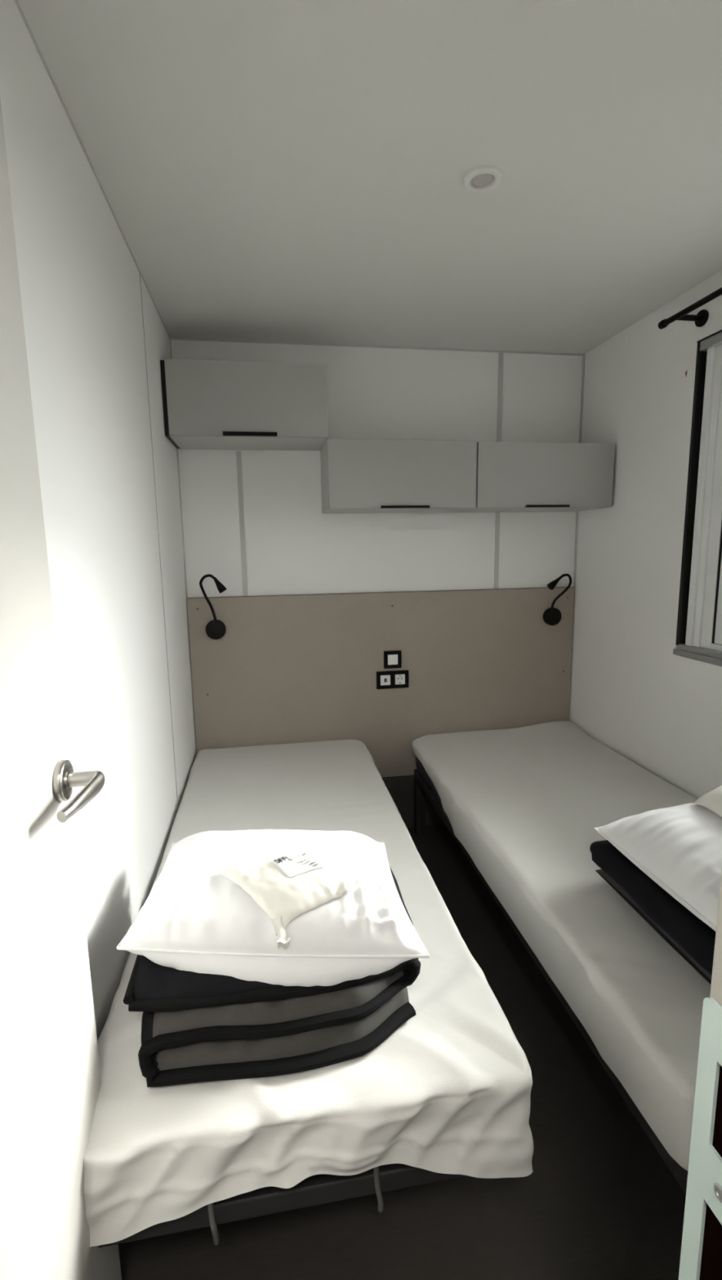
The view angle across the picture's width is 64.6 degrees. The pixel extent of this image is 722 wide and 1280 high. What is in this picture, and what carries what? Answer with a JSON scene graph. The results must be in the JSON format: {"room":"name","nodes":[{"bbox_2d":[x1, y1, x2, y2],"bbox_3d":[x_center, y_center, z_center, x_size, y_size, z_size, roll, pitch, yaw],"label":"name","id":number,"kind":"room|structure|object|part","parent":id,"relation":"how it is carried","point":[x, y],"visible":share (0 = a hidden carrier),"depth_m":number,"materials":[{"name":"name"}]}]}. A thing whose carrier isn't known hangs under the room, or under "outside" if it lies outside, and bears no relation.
{"room":"bedroom","nodes":[
{"label":"bedroom","id":0,"kind":"room"},
{"bbox_2d":[0,0,196,1040],"bbox_3d":[-0.592,0.052,1.321,0.060,2.197,2.355,-2,9,-9],"label":"wall","id":1,"kind":"structure","parent":0,"point":[79,276],"depth_m":1.21,"materials":[{"name":"white paint"}]},
{"bbox_2d":[14,0,169,337],"bbox_3d":[-0.584,-1.038,1.188,0.004,0.002,2.260,-2,9,-9],"label":"trim","id":2,"kind":"structure","parent":1,"relation":"attached to","point":[16,2],"depth_m":1.16,"materials":[{"name":"grey"}]},
{"bbox_2d":[139,273,177,805],"bbox_3d":[-0.661,-0.044,1.928,0.001,2.197,0.005,-2,9,-9],"label":"trim","id":3,"kind":"structure","parent":1,"relation":"attached to","point":[140,273],"depth_m":1.88,"materials":[{"name":"grey plastic"}]},
{"bbox_2d":[168,337,187,598],"bbox_3d":[-0.757,-0.697,2.377,0.005,1.048,0.012,-2,9,-9],"label":"trim","id":4,"kind":"structure","parent":1,"relation":"attached to","point":[170,340],"depth_m":2.40,"materials":[{"name":"grey"}]},
{"bbox_2d":[17,0,721,354],"bbox_3d":[-0.216,-0.990,0.656,3.160,0.060,3.570,-2,9,-9],"label":"ceiling","id":5,"kind":"structure","parent":0,"point":[275,171],"depth_m":1.25,"materials":[{"name":"white paint"}]},
{"bbox_2d":[463,164,502,192],"bbox_3d":[0.284,-1.073,1.330,0.087,0.014,0.087,-2,9,-9],"label":"recessed light","id":6,"kind":"object","parent":5,"relation":"in","point":[481,179],"visible":1,"depth_m":1.33,"materials":[{"name":"white"}]},
{"bbox_2d":[170,339,582,777],"bbox_3d":[0.132,-0.173,2.644,1.920,2.197,0.060,-2,9,-9],"label":"wall","id":7,"kind":"structure","parent":0,"point":[292,548],"depth_m":2.52,"materials":[{"name":"white paint"}]},
{"bbox_2d":[235,450,248,595],"bbox_3d":[-0.510,-0.493,2.454,0.020,0.613,0.004,-2,9,-9],"label":"trim","id":8,"kind":"structure","parent":7,"relation":"attached to","point":[237,452],"depth_m":2.45,"materials":[{"name":"grey plastic"}]},
{"bbox_2d":[164,358,328,450],"bbox_3d":[-0.435,-0.908,2.237,0.584,0.264,0.313,-2,9,-9],"label":"upper cabinet","id":9,"kind":"object","parent":7,"relation":"attached to","point":[212,404],"visible":0.98,"depth_m":2.11,"materials":[{"name":"grey wood"}]},
{"bbox_2d":[160,360,180,448],"bbox_3d":[-0.734,-0.898,2.208,0.015,0.260,0.279,-2,9,-9],"label":"trim","id":10,"kind":"structure","parent":9,"relation":"attached to","point":[162,362],"depth_m":2.08,"materials":[{"name":"black"}]},
{"bbox_3d":[-0.409,-0.762,2.113,0.197,0.013,0.018,-2,9,-9],"label":"handle","id":11,"kind":"part","parent":9,"relation":"part of","materials":[{"name":"black metal"}]},
{"bbox_2d":[170,337,582,355],"bbox_3d":[0.119,-1.249,2.437,1.800,0.006,0.006,-2,9,-9],"label":"trim","id":12,"kind":"structure","parent":7,"relation":"attached to","point":[180,339],"depth_m":2.42,"materials":[{"name":"grey"}]},
{"bbox_2d":[186,586,573,777],"bbox_3d":[0.143,0.217,2.665,1.788,0.880,0.021,-2,9,-9],"label":"headboard","id":13,"kind":"object","parent":7,"relation":"attached to","point":[295,668],"visible":0.91,"depth_m":2.63,"materials":[{"name":"beige laminate"}]},
{"bbox_2d":[199,573,226,639],"bbox_3d":[-0.624,-0.139,2.436,0.113,0.283,0.071,-2,9,-9],"label":"reading lamp","id":14,"kind":"object","parent":13,"relation":"attached to","point":[215,628],"visible":1,"depth_m":2.45,"materials":[{"name":"black metal"}]},
{"bbox_2d":[376,670,408,688],"bbox_3d":[0.146,0.184,2.646,0.152,0.082,0.012,-2,9,-9],"label":"wall socket","id":15,"kind":"object","parent":13,"relation":"attached to","point":[397,678],"visible":1,"depth_m":2.64,"materials":[{"name":"black plastic"}]},
{"bbox_2d":[395,674,404,684],"bbox_3d":[0.181,0.182,2.650,0.046,0.047,0.008,-2,9,-9],"label":"outlet","id":16,"kind":"object","parent":15,"relation":"attached to","point":[399,678],"depth_m":2.65,"materials":[{"name":"white plastic"}]},
{"bbox_2d":[383,650,401,668],"bbox_3d":[0.146,0.090,2.631,0.082,0.082,0.011,-2,9,-9],"label":"light switch","id":17,"kind":"object","parent":13,"relation":"attached to","point":[392,659],"visible":1,"depth_m":2.63,"materials":[{"name":"black plastic"}]},
{"bbox_2d":[542,573,571,625],"bbox_3d":[0.925,-0.188,2.685,0.126,0.245,0.071,-2,9,-9],"label":"reading lamp","id":18,"kind":"object","parent":13,"relation":"attached to","point":[551,615],"visible":1,"depth_m":2.70,"materials":[{"name":"black metal"}]},
{"bbox_2d":[320,439,476,513],"bbox_3d":[0.146,-0.670,2.371,0.596,0.260,0.313,-2,9,-9],"label":"upper cabinet","id":19,"kind":"object","parent":7,"relation":"attached to","point":[358,476],"visible":1,"depth_m":2.24,"materials":[{"name":"grey"}]},
{"bbox_3d":[0.173,-0.524,2.247,0.197,0.009,0.018,-2,9,-9],"label":"handle","id":20,"kind":"part","parent":19,"relation":"part of","materials":[{"name":"black metal"}]},
{"bbox_2d":[382,774,444,826],"bbox_3d":[0.153,0.787,2.763,1.798,0.261,0.010,-2,9,-9],"label":"baseboard","id":21,"kind":"structure","parent":7,"relation":"attached to","point":[401,788],"depth_m":2.77,"materials":[{"name":"grey"}]},
{"bbox_2d":[493,351,502,588],"bbox_3d":[0.626,-0.756,2.600,0.020,1.048,0.004,-2,9,-9],"label":"trim","id":22,"kind":"structure","parent":7,"relation":"attached to","point":[500,354],"depth_m":2.57,"materials":[{"name":"grey"}]},
{"bbox_2d":[454,441,614,512],"bbox_3d":[0.736,-0.693,2.465,0.592,0.258,0.313,-2,9,-9],"label":"upper cabinet","id":23,"kind":"object","parent":7,"relation":"attached to","point":[511,477],"visible":0.9,"depth_m":2.33,"materials":[{"name":"grey"}]},
{"bbox_3d":[0.762,-0.549,2.341,0.190,0.009,0.018,-2,9,-9],"label":"handle","id":24,"kind":"part","parent":23,"relation":"part of","materials":[{"name":"black metal"}]},
{"bbox_2d":[118,823,685,1279],"bbox_3d":[-0.179,1.238,1.016,3.160,0.060,3.570,-2,9,-9],"label":"floor","id":25,"kind":"structure","parent":0,"point":[598,1201],"depth_m":1.17,"materials":[{"name":"plastic"}]},
{"bbox_2d":[97,1163,465,1248],"bbox_3d":[-0.225,0.882,1.781,0.675,0.400,1.723,-2,9,-9],"label":"bed","id":26,"kind":"object","parent":25,"relation":"on","point":[321,1188],"visible":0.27,"depth_m":0.94,"materials":[{"name":"black metal"}]},
{"bbox_2d":[413,768,687,1193],"bbox_3d":[0.767,0.883,1.906,0.751,0.326,1.800,-2,9,-9],"label":"bed","id":27,"kind":"object","parent":25,"relation":"on","point":[421,788],"visible":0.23,"depth_m":1.40,"materials":[{"name":"black"}]},
{"bbox_3d":[0.278,0.786,2.710,0.045,0.278,0.045,-2,9,-9],"label":"leg","id":28,"kind":"part","parent":27,"relation":"part of","materials":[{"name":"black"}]},
{"bbox_2d":[415,755,442,806],"bbox_3d":[0.774,0.650,1.878,0.796,0.140,1.800,-2,9,-9],"label":"mattress","id":29,"kind":"object","parent":27,"relation":"on","point":[423,773],"visible":0.11,"depth_m":2.44,"materials":[{"name":"grey fabric"}]},
{"bbox_2d":[411,720,710,1170],"bbox_3d":[0.773,0.634,1.870,0.841,0.172,1.866,-2,9,-9],"label":"sheet","id":30,"kind":"object","parent":29,"relation":"on","point":[526,804],"visible":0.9,"depth_m":1.50,"materials":[{"name":"grey fabric"}]},
{"bbox_2d":[589,840,715,983],"bbox_3d":[0.910,0.593,1.264,0.604,0.133,0.517,-2,9,-9],"label":"duvet","id":31,"kind":"object","parent":30,"relation":"on","point":[687,935],"visible":0.48,"depth_m":1.21,"materials":[{"name":"black fabric"}]},
{"bbox_2d":[593,802,721,931],"bbox_3d":[0.893,0.479,1.252,0.571,0.171,0.491,-2,9,-9],"label":"pillow","id":32,"kind":"object","parent":31,"relation":"on","point":[678,847],"visible":0.94,"depth_m":1.22,"materials":[{"name":"white fabric"}]},
{"bbox_2d":[691,785,721,817],"bbox_3d":[0.920,0.361,1.289,0.252,0.079,0.200,-2,9,-9],"label":"bag","id":33,"kind":"object","parent":32,"relation":"on","point":[712,800],"visible":1,"depth_m":1.31,"materials":[{"name":"white"}]},
{"bbox_3d":[0.663,0.998,1.355,0.045,0.278,0.045,-2,9,-9],"label":"leg","id":34,"kind":"part","parent":27,"relation":"part of","materials":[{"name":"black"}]},
{"bbox_3d":[0.907,0.888,1.022,0.751,0.038,0.030,-2,9,-9],"label":"foot rail","id":35,"kind":"part","parent":27,"relation":"part of","materials":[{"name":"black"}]},
{"bbox_2d":[568,270,721,799],"bbox_3d":[1.337,0.064,1.049,0.060,2.197,3.510,-2,9,-9],"label":"wall","id":36,"kind":"structure","parent":0,"point":[659,709],"depth_m":2.22,"materials":[{"name":"white paint"}]},
{"bbox_2d":[572,353,585,586],"bbox_3d":[1.013,-0.772,2.658,0.006,1.048,0.012,-2,9,-9],"label":"trim","id":37,"kind":"structure","parent":36,"relation":"attached to","point":[584,354],"depth_m":2.63,"materials":[{"name":"grey plastic"}]},
{"bbox_2d":[657,287,721,328],"bbox_3d":[1.145,-0.988,1.432,0.114,0.050,1.062,-2,9,-9],"label":"curtain rod","id":38,"kind":"object","parent":36,"relation":"attached to","point":[700,318],"visible":1,"depth_m":1.86,"materials":[{"name":"black metal"}]},
{"bbox_3d":[1.121,-1.060,1.882,0.014,0.050,0.050,-2,9,-9],"label":"wall plate","id":39,"kind":"part","parent":38,"relation":"part of","materials":[{"name":"black metal"}]},
{"bbox_2d":[672,329,721,666],"bbox_3d":[1.239,-0.407,1.571,0.081,1.066,0.893,-2,9,-9],"label":"window","id":40,"kind":"structure","parent":36,"relation":"in","point":[699,619],"depth_m":1.94,"materials":[{"name":"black metal"}]},
{"bbox_3d":[1.240,0.100,1.652,0.066,0.040,0.893,-2,9,-9],"label":"sill rail","id":41,"kind":"part","parent":40,"relation":"part of","materials":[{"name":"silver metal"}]},
{"bbox_3d":[1.249,-0.409,1.566,0.063,0.992,0.832,-2,9,-9],"label":"frame","id":42,"kind":"part","parent":40,"relation":"part of","materials":[{"name":"black"}]},
{"bbox_3d":[1.217,-0.913,1.487,0.038,0.030,0.883,-2,9,-9],"label":"head rail","id":43,"kind":"part","parent":40,"relation":"part of","materials":[{"name":"silver metal"}]},
{"bbox_3d":[1.264,-0.405,1.539,0.036,0.948,0.683,-2,9,-9],"label":"sash","id":44,"kind":"part","parent":40,"relation":"part of","materials":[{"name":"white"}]},
{"bbox_3d":[0.510,0.190,0.353,1.800,2.197,0.070,-2,9,-9],"label":"wall","id":45,"kind":"structure","parent":0,"visible":0},
{"bbox_2d":[0,94,121,1279],"bbox_3d":[-0.369,0.256,0.564,0.094,2.012,0.612,-3,9,-10],"label":"door","id":46,"kind":"structure","parent":45,"relation":"in","point":[51,1083],"depth_m":0.72,"materials":[{"name":"grey laminate"}]},
{"bbox_3d":[-0.422,0.201,0.815,0.013,0.058,0.058,-3,9,-10],"label":"handle","id":47,"kind":"part","parent":46,"relation":"part of","materials":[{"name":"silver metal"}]},
{"bbox_3d":[-0.386,0.209,0.773,0.054,0.028,0.119,-3,9,-10],"label":"lever","id":48,"kind":"part","parent":46,"relation":"part of","materials":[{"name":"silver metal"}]},
{"bbox_2d":[677,866,721,1279],"bbox_3d":[-0.058,0.282,0.270,0.645,2.060,0.092,-2,9,-9],"label":"door frame","id":49,"kind":"structure","parent":45,"relation":"attached to","point":[700,1253],"depth_m":0.35,"materials":[{"name":"grey"}]},
{"bbox_3d":[0.217,0.357,0.350,0.002,0.278,0.046,-2,9,-9],"label":"strike plate","id":50,"kind":"part","parent":49,"relation":"part of","materials":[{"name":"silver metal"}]},
{"bbox_3d":[-0.218,0.684,1.766,0.720,0.140,1.710,-2,9,-9],"label":"mattress","id":51,"kind":"object","parent":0,"visible":0},
{"bbox_2d":[84,739,533,1246],"bbox_3d":[-0.214,0.689,1.743,0.752,0.194,1.776,-2,9,-9],"label":"sheet","id":52,"kind":"object","parent":51,"relation":"on","point":[448,1091],"visible":0.7,"depth_m":0.94,"materials":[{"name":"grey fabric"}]},
{"bbox_2d":[123,864,420,1087],"bbox_3d":[-0.163,0.619,1.169,0.535,0.142,0.485,-2,9,-9],"label":"duvet","id":53,"kind":"object","parent":52,"relation":"on","point":[196,1027],"visible":0.39,"depth_m":0.98,"materials":[{"name":"black fabric"}]},
{"bbox_2d":[116,829,429,986],"bbox_3d":[-0.164,0.505,1.157,0.569,0.171,0.363,-1,9,2],"label":"pillow","id":54,"kind":"object","parent":53,"relation":"on","point":[193,917],"visible":0.94,"depth_m":1.01,"materials":[{"name":"white fabric"}]},
{"bbox_2d":[215,846,353,949],"bbox_3d":[-0.144,0.468,1.065,0.172,0.105,0.205,-8,12,-38],"label":"bag","id":55,"kind":"object","parent":54,"relation":"on","point":[286,884],"visible":1,"depth_m":1.04,"materials":[{"name":"white"}]}
]}

